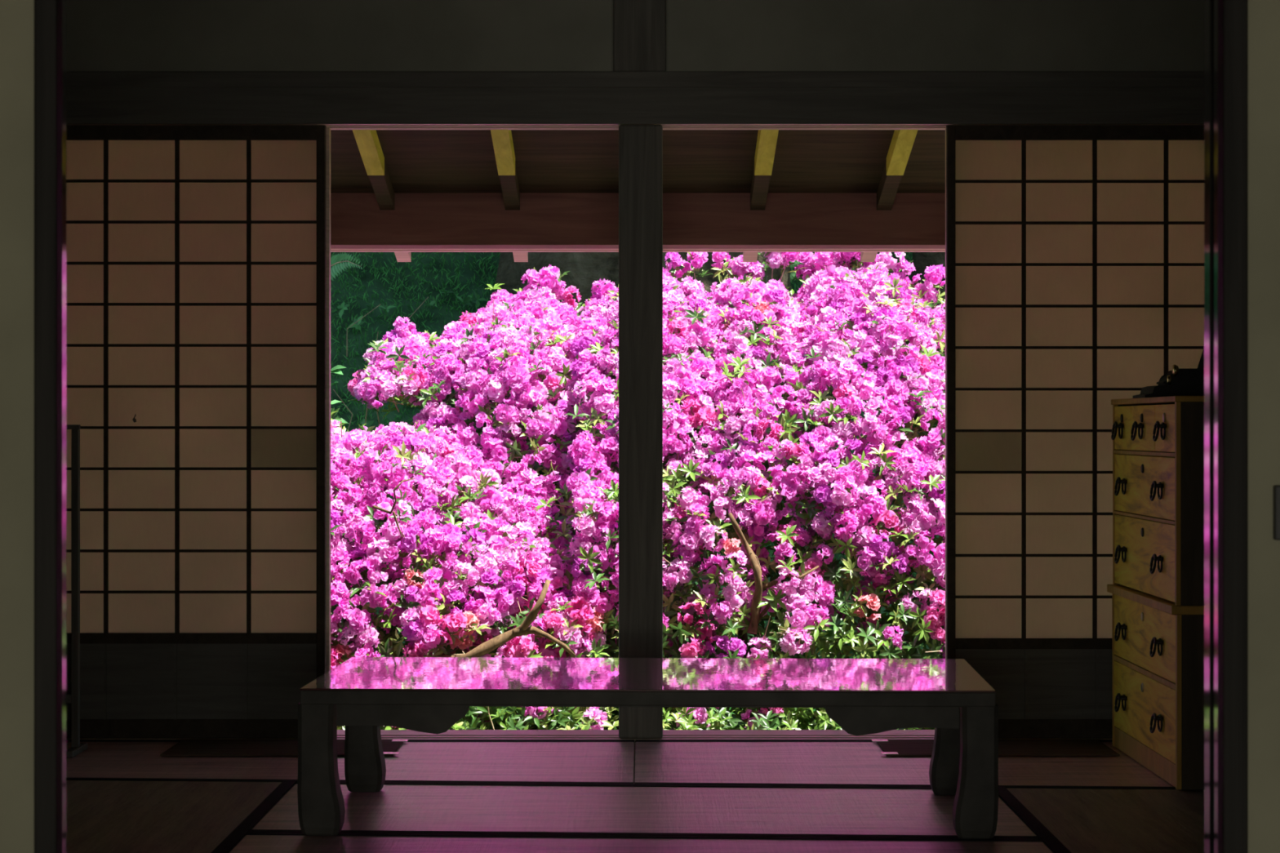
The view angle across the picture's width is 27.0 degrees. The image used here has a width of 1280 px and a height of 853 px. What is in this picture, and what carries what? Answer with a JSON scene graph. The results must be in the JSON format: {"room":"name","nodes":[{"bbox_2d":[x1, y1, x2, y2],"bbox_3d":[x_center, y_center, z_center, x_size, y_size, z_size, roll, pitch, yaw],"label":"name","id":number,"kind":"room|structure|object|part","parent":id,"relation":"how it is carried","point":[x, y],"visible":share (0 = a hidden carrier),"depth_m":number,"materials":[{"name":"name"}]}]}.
{"room":"traditional dwelling","nodes":[
{"label":"traditional dwelling","id":0,"kind":"room"},
{"bbox_2d":[0,0,34,852],"bbox_3d":[-1.264,-0.362,3.180,1.112,2.650,0.100,0,0,0],"label":"wall","id":1,"kind":"structure","parent":0,"point":[16,16],"depth_m":3.13,"materials":[{"name":"paint"}]},
{"bbox_2d":[34,0,62,852],"bbox_3d":[-0.696,-0.017,3.135,0.027,1.860,0.034,0,0,0],"label":"trim","id":2,"kind":"structure","parent":1,"relation":"attached to","point":[47,13],"depth_m":3.12,"materials":[{"name":"brown wood"}]},
{"bbox_2d":[62,0,66,852],"bbox_3d":[-1.153,0.034,3.252,0.900,1.757,0.038,0,0,0],"label":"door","id":3,"kind":"structure","parent":1,"relation":"in","point":[64,2],"depth_m":3.26,"materials":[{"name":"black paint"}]},
{"bbox_2d":[66,0,1204,71],"bbox_3d":[0.000,-1.317,7.865,3.640,0.740,0.070,0,0,0],"label":"wall","id":4,"kind":"structure","parent":0,"point":[102,35],"depth_m":7.83,"materials":[{"name":"paint"}]},
{"bbox_2d":[66,125,326,737],"bbox_3d":[-1.364,0.011,7.827,0.883,1.802,0.030,0,0,0],"label":"door","id":5,"kind":"structure","parent":4,"relation":"in","point":[196,255],"depth_m":7.83,"materials":[{"name":"beige paper"}]},
{"bbox_3d":[-1.362,0.885,7.827,0.828,0.054,0.030,0,0,0],"label":"rail","id":6,"kind":"part","parent":5,"relation":"part of","materials":[{"name":"brown wood"}]},
{"bbox_3d":[-1.362,-0.865,7.827,0.828,0.049,0.030,0,0,0],"label":"rail","id":7,"kind":"part","parent":5,"relation":"part of","materials":[{"name":"brown wood"}]},
{"bbox_3d":[-1.362,0.621,7.827,0.828,0.030,0.030,0,0,0],"label":"rail","id":8,"kind":"part","parent":5,"relation":"part of","materials":[{"name":"brown wood"}]},
{"bbox_3d":[-1.362,0.747,7.822,0.828,0.222,0.013,0,0,0],"label":"panel","id":9,"kind":"part","parent":5,"relation":"part of","materials":[{"name":"brown wood"}]},
{"bbox_2d":[326,127,330,671],"bbox_3d":[-0.923,0.015,7.880,0.015,1.794,0.040,0,0,0],"label":"trim","id":10,"kind":"structure","parent":4,"relation":"attached to","point":[328,129],"depth_m":7.86,"materials":[{"name":"brown wood"}]},
{"bbox_2d":[66,88,1204,124],"bbox_3d":[0.000,-0.935,7.779,3.640,0.107,0.012,0,0,0],"label":"beam","id":11,"kind":"structure","parent":4,"relation":"attached to","point":[83,105],"depth_m":7.77,"materials":[{"name":"brown wood"}]},
{"bbox_2d":[66,71,1204,88],"bbox_3d":[0.000,-1.011,7.845,3.640,0.048,0.150,0,0,0],"label":"trim","id":12,"kind":"structure","parent":4,"relation":"attached to","point":[74,79],"depth_m":7.77,"materials":[{"name":"brown wood"}]},
{"bbox_2d":[66,124,1204,129],"bbox_3d":[0.000,-0.934,7.860,3.640,0.105,0.150,0,0,0],"label":"trim","id":13,"kind":"structure","parent":4,"relation":"attached to","point":[333,126],"depth_m":7.84,"materials":[{"name":"brown wood"}]},
{"bbox_2d":[613,0,666,71],"bbox_3d":[-0.001,-1.361,7.850,0.154,0.652,0.140,0,0,0],"label":"trim","id":14,"kind":"structure","parent":4,"relation":"attached to","point":[639,26],"depth_m":7.78,"materials":[{"name":"brown wood"}]},
{"bbox_2d":[618,124,662,738],"bbox_3d":[0.002,0.015,7.857,0.129,1.794,0.125,0,0,0],"label":"pillar","id":15,"kind":"structure","parent":4,"relation":"attached to","point":[640,146],"depth_m":7.79,"materials":[{"name":"brown wood"}]},
{"bbox_2d":[945,128,946,658],"bbox_3d":[0.910,0.015,7.880,0.013,1.794,0.040,0,0,0],"label":"trim","id":16,"kind":"structure","parent":4,"relation":"attached to","point":[945,128],"depth_m":7.89,"materials":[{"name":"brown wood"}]},
{"bbox_2d":[946,125,1204,737],"bbox_3d":[1.339,0.011,7.827,0.878,1.802,0.030,0,0,0],"label":"door","id":17,"kind":"structure","parent":4,"relation":"in","point":[1075,254],"depth_m":7.83,"materials":[{"name":"beige paper"}]},
{"bbox_3d":[1.339,0.637,7.827,0.829,0.030,0.030,0,0,0],"label":"rail","id":18,"kind":"part","parent":17,"relation":"part of","materials":[{"name":"brown wood"}]},
{"bbox_3d":[1.339,0.755,7.822,0.829,0.206,0.013,0,0,0],"label":"panel","id":19,"kind":"part","parent":17,"relation":"part of","materials":[{"name":"brown wood"}]},
{"bbox_3d":[1.339,0.885,7.827,0.829,0.054,0.030,0,0,0],"label":"rail","id":20,"kind":"part","parent":17,"relation":"part of","materials":[{"name":"brown wood"}]},
{"bbox_3d":[1.339,-0.865,7.827,0.829,0.049,0.030,0,0,0],"label":"rail","id":21,"kind":"part","parent":17,"relation":"part of","materials":[{"name":"brown wood"}]},
{"bbox_2d":[1248,0,1279,852],"bbox_3d":[1.265,-0.362,3.180,1.110,2.650,0.100,0,0,0],"label":"wall","id":22,"kind":"structure","parent":0,"point":[1264,15],"depth_m":3.13,"materials":[{"name":"paint"}]},
{"bbox_2d":[1204,0,1213,852],"bbox_3d":[1.151,0.034,3.297,0.900,1.757,0.034,0,0,0],"label":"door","id":23,"kind":"structure","parent":22,"relation":"in","point":[1208,4],"depth_m":3.29,"materials":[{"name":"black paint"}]},
{"bbox_2d":[1213,0,1217,852],"bbox_3d":[1.153,0.034,3.251,0.900,1.757,0.035,0,0,0],"label":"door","id":24,"kind":"structure","parent":22,"relation":"in","point":[1215,2],"depth_m":3.26,"materials":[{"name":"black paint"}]},
{"bbox_2d":[1217,0,1248,852],"bbox_3d":[0.697,-0.017,3.135,0.029,1.860,0.034,0,0,0],"label":"trim","id":25,"kind":"structure","parent":22,"relation":"attached to","point":[1233,15],"depth_m":3.12,"materials":[{"name":"brown wood"}]},
{"bbox_2d":[1273,485,1279,540],"bbox_3d":[0.764,0.101,3.122,0.042,0.064,0.015,0,0,0],"label":"wall plate","id":26,"kind":"object","parent":22,"relation":"attached to","point":[1276,488],"visible":1,"depth_m":3.12,"materials":[{"name":"black plastic"}]},
{"bbox_3d":[0.000,1.020,2.215,3.940,0.105,11.630,0,0,0],"label":"floor","id":27,"kind":"structure","parent":0,"visible":0},
{"bbox_2d":[66,780,296,852],"bbox_3d":[-1.349,0.941,6.017,0.927,0.054,1.818,0,0,0],"label":"mat","id":28,"kind":"object","parent":27,"relation":"on","point":[103,816],"visible":0.57,"depth_m":6.28,"materials":[{"name":"brown wicker"}]},
{"bbox_2d":[66,739,634,783],"bbox_3d":[-0.914,0.941,7.298,1.797,0.054,0.962,0,0,0],"label":"mat","id":29,"kind":"object","parent":27,"relation":"on","point":[451,761],"visible":0.44,"depth_m":7.28,"materials":[{"name":"brown wicker"}]},
{"bbox_2d":[66,424,87,757],"bbox_3d":[-1.675,0.454,7.450,0.223,0.918,0.200,0,0,0],"label":"wooden stand","id":30,"kind":"object","parent":29,"relation":"on","point":[73,698],"visible":0.44,"depth_m":7.44,"materials":[{"name":"brown wood"}]},
{"bbox_3d":[-1.674,0.760,7.450,0.175,0.025,0.014,0,0,0],"label":"rail","id":31,"kind":"part","parent":30,"relation":"part of","materials":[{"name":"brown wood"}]},
{"bbox_3d":[-1.676,0.002,7.450,0.222,0.013,0.020,0,0,0],"label":"rail","id":32,"kind":"part","parent":30,"relation":"part of","materials":[{"name":"brown wood"}]},
{"bbox_3d":[-1.577,0.452,7.450,0.020,0.887,0.024,0,0,0],"label":"post","id":33,"kind":"part","parent":30,"relation":"part of","materials":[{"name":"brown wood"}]},
{"bbox_2d":[160,739,408,755],"bbox_3d":[-1.000,0.910,7.567,0.659,0.006,0.355,0,0,0],"label":"wooden board","id":34,"kind":"object","parent":29,"relation":"on","point":[184,747],"visible":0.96,"depth_m":7.53,"materials":[{"name":"brown wood"}]},
{"bbox_2d":[66,729,1111,758],"bbox_3d":[0.000,0.943,7.907,3.640,0.060,0.245,0,0,0],"label":"trim","id":35,"kind":"structure","parent":27,"relation":"on","point":[385,734],"depth_m":7.89,"materials":[{"name":"brown wood"}]},
{"bbox_2d":[229,831,1053,852],"bbox_3d":[0.003,0.941,5.534,1.773,0.054,0.958,0,0,0],"label":"mat","id":36,"kind":"object","parent":27,"relation":"on","point":[253,842],"visible":1,"depth_m":5.84,"materials":[{"name":"brown wicker"}]},
{"bbox_2d":[248,781,1039,838],"bbox_3d":[0.003,0.941,6.393,1.822,0.054,0.852,0,0,3],"label":"mat","id":37,"kind":"object","parent":27,"relation":"on","point":[412,807],"visible":0.63,"depth_m":6.35,"materials":[{"name":"brown wicker"}]},
{"bbox_2d":[297,657,998,839],"bbox_3d":[0.028,0.748,6.315,1.558,0.330,0.810,0,0,2],"label":"table","id":38,"kind":"object","parent":37,"relation":"on","point":[362,695],"visible":1,"depth_m":5.94,"materials":[{"name":"black paint"}]},
{"bbox_3d":[-0.715,0.765,5.985,0.096,0.296,0.096,0,0,2],"label":"leg","id":39,"kind":"part","parent":38,"relation":"part of","materials":[{"name":"paint"}]},
{"bbox_3d":[-0.690,0.765,6.696,0.096,0.296,0.096,0,0,2],"label":"leg","id":40,"kind":"part","parent":38,"relation":"part of","materials":[{"name":"paint"}]},
{"bbox_3d":[0.771,0.765,6.645,0.096,0.296,0.096,0,0,2],"label":"leg","id":41,"kind":"part","parent":38,"relation":"part of","materials":[{"name":"paint"}]},
{"bbox_3d":[0.746,0.765,5.934,0.096,0.296,0.096,0,0,2],"label":"leg","id":42,"kind":"part","parent":38,"relation":"part of","materials":[{"name":"paint"}]},
{"bbox_2d":[634,739,1176,789],"bbox_3d":[0.899,0.941,7.241,1.827,0.054,1.075,0,0,0],"label":"mat","id":43,"kind":"object","parent":27,"relation":"on","point":[842,762],"visible":0.42,"depth_m":7.17,"materials":[{"name":"brown wicker"}]},
{"bbox_2d":[871,739,1119,755],"bbox_3d":[1.000,0.910,7.567,0.659,0.006,0.355,0,0,0],"label":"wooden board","id":44,"kind":"object","parent":43,"relation":"on","point":[890,747],"visible":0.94,"depth_m":7.53,"materials":[{"name":"brown wood"}]},
{"bbox_2d":[1106,395,1204,789],"bbox_3d":[1.561,0.418,7.165,0.478,0.990,0.928,0,0,0],"label":"chest","id":45,"kind":"object","parent":43,"relation":"on","point":[1157,589],"visible":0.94,"depth_m":6.94,"materials":[{"name":"brown wood"}]},
{"bbox_3d":[1.337,0.012,7.473,0.030,0.053,0.053,0,0,0],"label":"handle","id":46,"kind":"part","parent":45,"relation":"part of","materials":[{"name":"black metal"}]},
{"bbox_3d":[1.337,0.768,7.423,0.030,0.053,0.053,0,0,0],"label":"handle","id":47,"kind":"part","parent":45,"relation":"part of","materials":[{"name":"black metal"}]},
{"bbox_3d":[1.337,0.571,7.423,0.030,0.053,0.053,0,0,0],"label":"handle","id":48,"kind":"part","parent":45,"relation":"part of","materials":[{"name":"black metal"}]},
{"bbox_3d":[1.337,0.355,7.423,0.030,0.053,0.053,0,0,0],"label":"handle","id":49,"kind":"part","parent":45,"relation":"part of","materials":[{"name":"black metal"}]},
{"bbox_3d":[1.337,0.167,7.423,0.030,0.053,0.053,0,0,0],"label":"handle","id":50,"kind":"part","parent":45,"relation":"part of","materials":[{"name":"black metal"}]},
{"bbox_3d":[1.350,-0.023,7.473,0.004,0.024,0.024,0,0,0],"label":"lock plate","id":51,"kind":"part","parent":45,"relation":"part of","materials":[{"name":"black metal"}]},
{"bbox_3d":[1.566,0.004,7.473,0.428,0.122,0.248,0,0,0],"label":"drawer","id":52,"kind":"part","parent":45,"relation":"part of","materials":[{"name":"brown wood"}]},
{"bbox_3d":[1.337,0.012,7.175,0.030,0.053,0.053,0,0,0],"label":"handle","id":53,"kind":"part","parent":45,"relation":"part of","materials":[{"name":"black metal"}]},
{"bbox_3d":[1.350,-0.023,7.175,0.004,0.024,0.024,0,0,0],"label":"lock plate","id":54,"kind":"part","parent":45,"relation":"part of","materials":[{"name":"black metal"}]},
{"bbox_3d":[1.350,0.701,7.165,0.004,0.024,0.024,0,0,0],"label":"lock plate","id":55,"kind":"part","parent":45,"relation":"part of","materials":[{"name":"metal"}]},
{"bbox_3d":[1.350,0.511,7.165,0.004,0.024,0.024,0,0,0],"label":"lock plate","id":56,"kind":"part","parent":45,"relation":"part of","materials":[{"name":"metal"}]},
{"bbox_3d":[1.350,0.284,7.165,0.004,0.024,0.024,0,0,0],"label":"lock plate","id":57,"kind":"part","parent":45,"relation":"part of","materials":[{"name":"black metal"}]},
{"bbox_3d":[1.350,0.113,7.165,0.004,0.024,0.024,0,0,0],"label":"lock plate","id":58,"kind":"part","parent":45,"relation":"part of","materials":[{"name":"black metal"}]},
{"bbox_3d":[1.566,0.004,7.175,0.428,0.122,0.339,0,0,0],"label":"drawer","id":59,"kind":"part","parent":45,"relation":"part of","materials":[{"name":"brown wood"}]},
{"bbox_3d":[1.566,0.347,7.165,0.428,0.195,0.864,0,0,0],"label":"drawer","id":60,"kind":"part","parent":45,"relation":"part of","materials":[{"name":"brown wood"}]},
{"bbox_3d":[1.566,0.159,7.165,0.428,0.159,0.864,0,0,0],"label":"drawer","id":61,"kind":"part","parent":45,"relation":"part of","materials":[{"name":"brown wood"}]},
{"bbox_3d":[1.566,0.760,7.165,0.428,0.186,0.880,0,0,0],"label":"drawer","id":62,"kind":"part","parent":45,"relation":"part of","materials":[{"name":"brown wood"}]},
{"bbox_3d":[1.566,0.563,7.165,0.428,0.172,0.880,0,0,0],"label":"drawer","id":63,"kind":"part","parent":45,"relation":"part of","materials":[{"name":"brown wood"}]},
{"bbox_3d":[1.337,0.768,6.907,0.030,0.053,0.053,0,0,0],"label":"handle","id":64,"kind":"part","parent":45,"relation":"part of","materials":[{"name":"black metal"}]},
{"bbox_3d":[1.337,0.571,6.907,0.030,0.053,0.053,0,0,0],"label":"handle","id":65,"kind":"part","parent":45,"relation":"part of","materials":[{"name":"black metal"}]},
{"bbox_3d":[1.337,0.355,6.907,0.030,0.053,0.053,0,0,0],"label":"handle","id":66,"kind":"part","parent":45,"relation":"part of","materials":[{"name":"black metal"}]},
{"bbox_3d":[1.337,0.167,6.907,0.030,0.053,0.053,0,0,0],"label":"handle","id":67,"kind":"part","parent":45,"relation":"part of","materials":[{"name":"black metal"}]},
{"bbox_3d":[1.337,0.012,6.867,0.030,0.053,0.053,0,0,0],"label":"handle","id":68,"kind":"part","parent":45,"relation":"part of","materials":[{"name":"black metal"}]},
{"bbox_3d":[1.350,-0.023,6.867,0.004,0.024,0.024,0,0,0],"label":"lock plate","id":69,"kind":"part","parent":45,"relation":"part of","materials":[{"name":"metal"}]},
{"bbox_3d":[1.566,0.004,6.867,0.428,0.122,0.269,0,0,0],"label":"drawer","id":70,"kind":"part","parent":45,"relation":"part of","materials":[{"name":"brown wood"}]},
{"bbox_2d":[1133,364,1204,398],"bbox_3d":[1.488,-0.122,7.270,0.255,0.091,0.180,0,0,0],"label":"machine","id":71,"kind":"object","parent":45,"relation":"on","point":[1182,381],"visible":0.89,"depth_m":7.22,"materials":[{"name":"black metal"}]},
{"bbox_3d":[1.429,-0.125,7.200,0.012,0.026,0.026,0,0,0],"label":"knob","id":72,"kind":"part","parent":71,"relation":"part of","materials":[{"name":"gold metal"}]},
{"bbox_3d":[1.447,-0.151,7.204,0.016,0.034,0.034,0,0,0],"label":"knob","id":73,"kind":"part","parent":71,"relation":"part of","materials":[{"name":"gold metal"}]},
{"bbox_2d":[1197,348,1204,368],"bbox_3d":[1.668,-0.257,7.505,0.223,0.360,0.200,0,0,0],"label":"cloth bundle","id":74,"kind":"object","parent":45,"relation":"on","point":[1201,365],"visible":0.02,"depth_m":7.52,"materials":[{"name":"black fabric"}]},
{"bbox_2d":[998,786,1204,852],"bbox_3d":[1.352,0.941,5.893,0.922,0.054,1.732,0,0,0],"label":"mat","id":75,"kind":"object","parent":27,"relation":"on","point":[1067,820],"visible":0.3,"depth_m":6.26,"materials":[{"name":"brown wicker"}]},
{"bbox_3d":[0.000,-0.177,7.860,8.400,3.180,0.120,0,0,0],"label":"wall","id":76,"kind":"structure","parent":0,"visible":0},
{"bbox_2d":[330,129,945,262],"bbox_3d":[0.000,-0.781,8.660,8.400,0.405,1.480,0,0,0],"label":"eave","id":77,"kind":"object","parent":76,"relation":"attached to","point":[402,193],"visible":0.34,"depth_m":8.70,"materials":[{"name":"brown wood"}]},
{"bbox_3d":[0.000,-0.640,9.008,8.400,0.093,0.155,0,0,0],"label":"track rail","id":78,"kind":"part","parent":77,"relation":"part of","materials":[{"name":"brown wood"}]},
{"label":"outside","id":79,"kind":"structure","parent":0,"visible":0},
{"bbox_2d":[330,252,944,722],"bbox_3d":[0.000,-3.730,17.000,18.000,10.320,18.000,0,0,0],"label":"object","id":80,"kind":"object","parent":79,"point":[468,273],"depth_m":16.08,"materials":[{"name":"green plant"}]},
{"bbox_2d":[330,364,348,613],"bbox_3d":[-1.452,0.561,12.390,0.195,1.694,0.169,0,0,-24],"label":"leaves","id":81,"kind":"object","parent":80,"relation":"on","point":[333,370],"visible":0.12,"depth_m":12.39,"materials":[{"name":"green plant"}]},
{"bbox_2d":[330,253,362,280],"bbox_3d":[-1.647,-0.447,13.218,0.575,0.826,0.025,0,0,16],"label":"frond","id":82,"kind":"object","parent":80,"relation":"on","point":[334,270],"visible":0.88,"depth_m":13.18,"materials":[{"name":"green plant"}]},
{"bbox_3d":[-1.652,-0.426,13.219,0.566,0.785,0.025,0,0,16],"label":"stem","id":83,"kind":"part","parent":82,"relation":"part of","materials":[{"name":"green plant"}]},
{"bbox_2d":[337,289,487,492],"bbox_3d":[-1.882,-0.033,15.087,3.451,2.754,3.413,0,0,0],"label":"leaves","id":84,"kind":"object","parent":80,"relation":"on","point":[465,300],"visible":0.16,"depth_m":15.89,"materials":[{"name":"green plant"}]},
{"bbox_2d":[333,297,496,433],"bbox_3d":[-1.452,0.260,14.639,1.844,2.038,2.236,0,0,0],"label":"stalks","id":85,"kind":"object","parent":80,"relation":"on","point":[428,297],"visible":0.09,"depth_m":15.58,"materials":[{"name":"green plant"}]},
{"bbox_2d":[330,401,618,729],"bbox_3d":[-1.343,0.617,10.745,2.592,1.667,1.981,0,0,0],"label":"bush","id":86,"kind":"object","parent":80,"relation":"on","point":[401,461],"visible":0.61,"depth_m":10.23,"materials":[{"name":"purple plant"}]},
{"bbox_2d":[347,264,693,729],"bbox_3d":[-0.516,0.358,11.512,1.567,2.179,2.364,0,0,-3],"label":"bush","id":87,"kind":"object","parent":80,"relation":"on","point":[528,331],"visible":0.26,"depth_m":11.19,"materials":[{"name":"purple plant"}]},
{"bbox_2d":[342,706,918,729],"bbox_3d":[0.004,1.222,9.816,5.303,0.402,1.454,0,0,0],"label":"ground cover","id":88,"kind":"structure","parent":80,"relation":"on","point":[683,722],"depth_m":9.89,"materials":[{"name":"green plant"}]},
{"bbox_2d":[330,252,942,714],"bbox_3d":[-0.295,-0.254,15.240,7.888,3.361,4.578,0,0,0],"label":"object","id":89,"kind":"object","parent":80,"relation":"on","point":[381,253],"depth_m":16.10,"materials":[{"name":"green plant"}]},
{"bbox_2d":[473,252,814,468],"bbox_3d":[0.005,-2.978,14.821,5.473,6.415,6.108,0,0,-9],"label":"tree","id":90,"kind":"object","parent":80,"relation":"on","point":[584,268],"visible":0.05,"depth_m":14.59,"materials":[{"name":"green plant"}]},
{"bbox_2d":[555,252,945,729],"bbox_3d":[1.134,0.295,11.273,2.971,2.305,2.572,0,0,0],"label":"bush","id":91,"kind":"object","parent":80,"relation":"on","point":[842,319],"visible":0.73,"depth_m":10.54,"materials":[{"name":"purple plant"}]},
{"bbox_2d":[901,252,945,410],"bbox_3d":[5.057,-3.177,15.098,5.561,6.220,5.613,0,0,-39],"label":"tree","id":92,"kind":"object","parent":80,"relation":"on","point":[921,260],"visible":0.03,"depth_m":15.45,"materials":[{"name":"green plant"}]}
]}

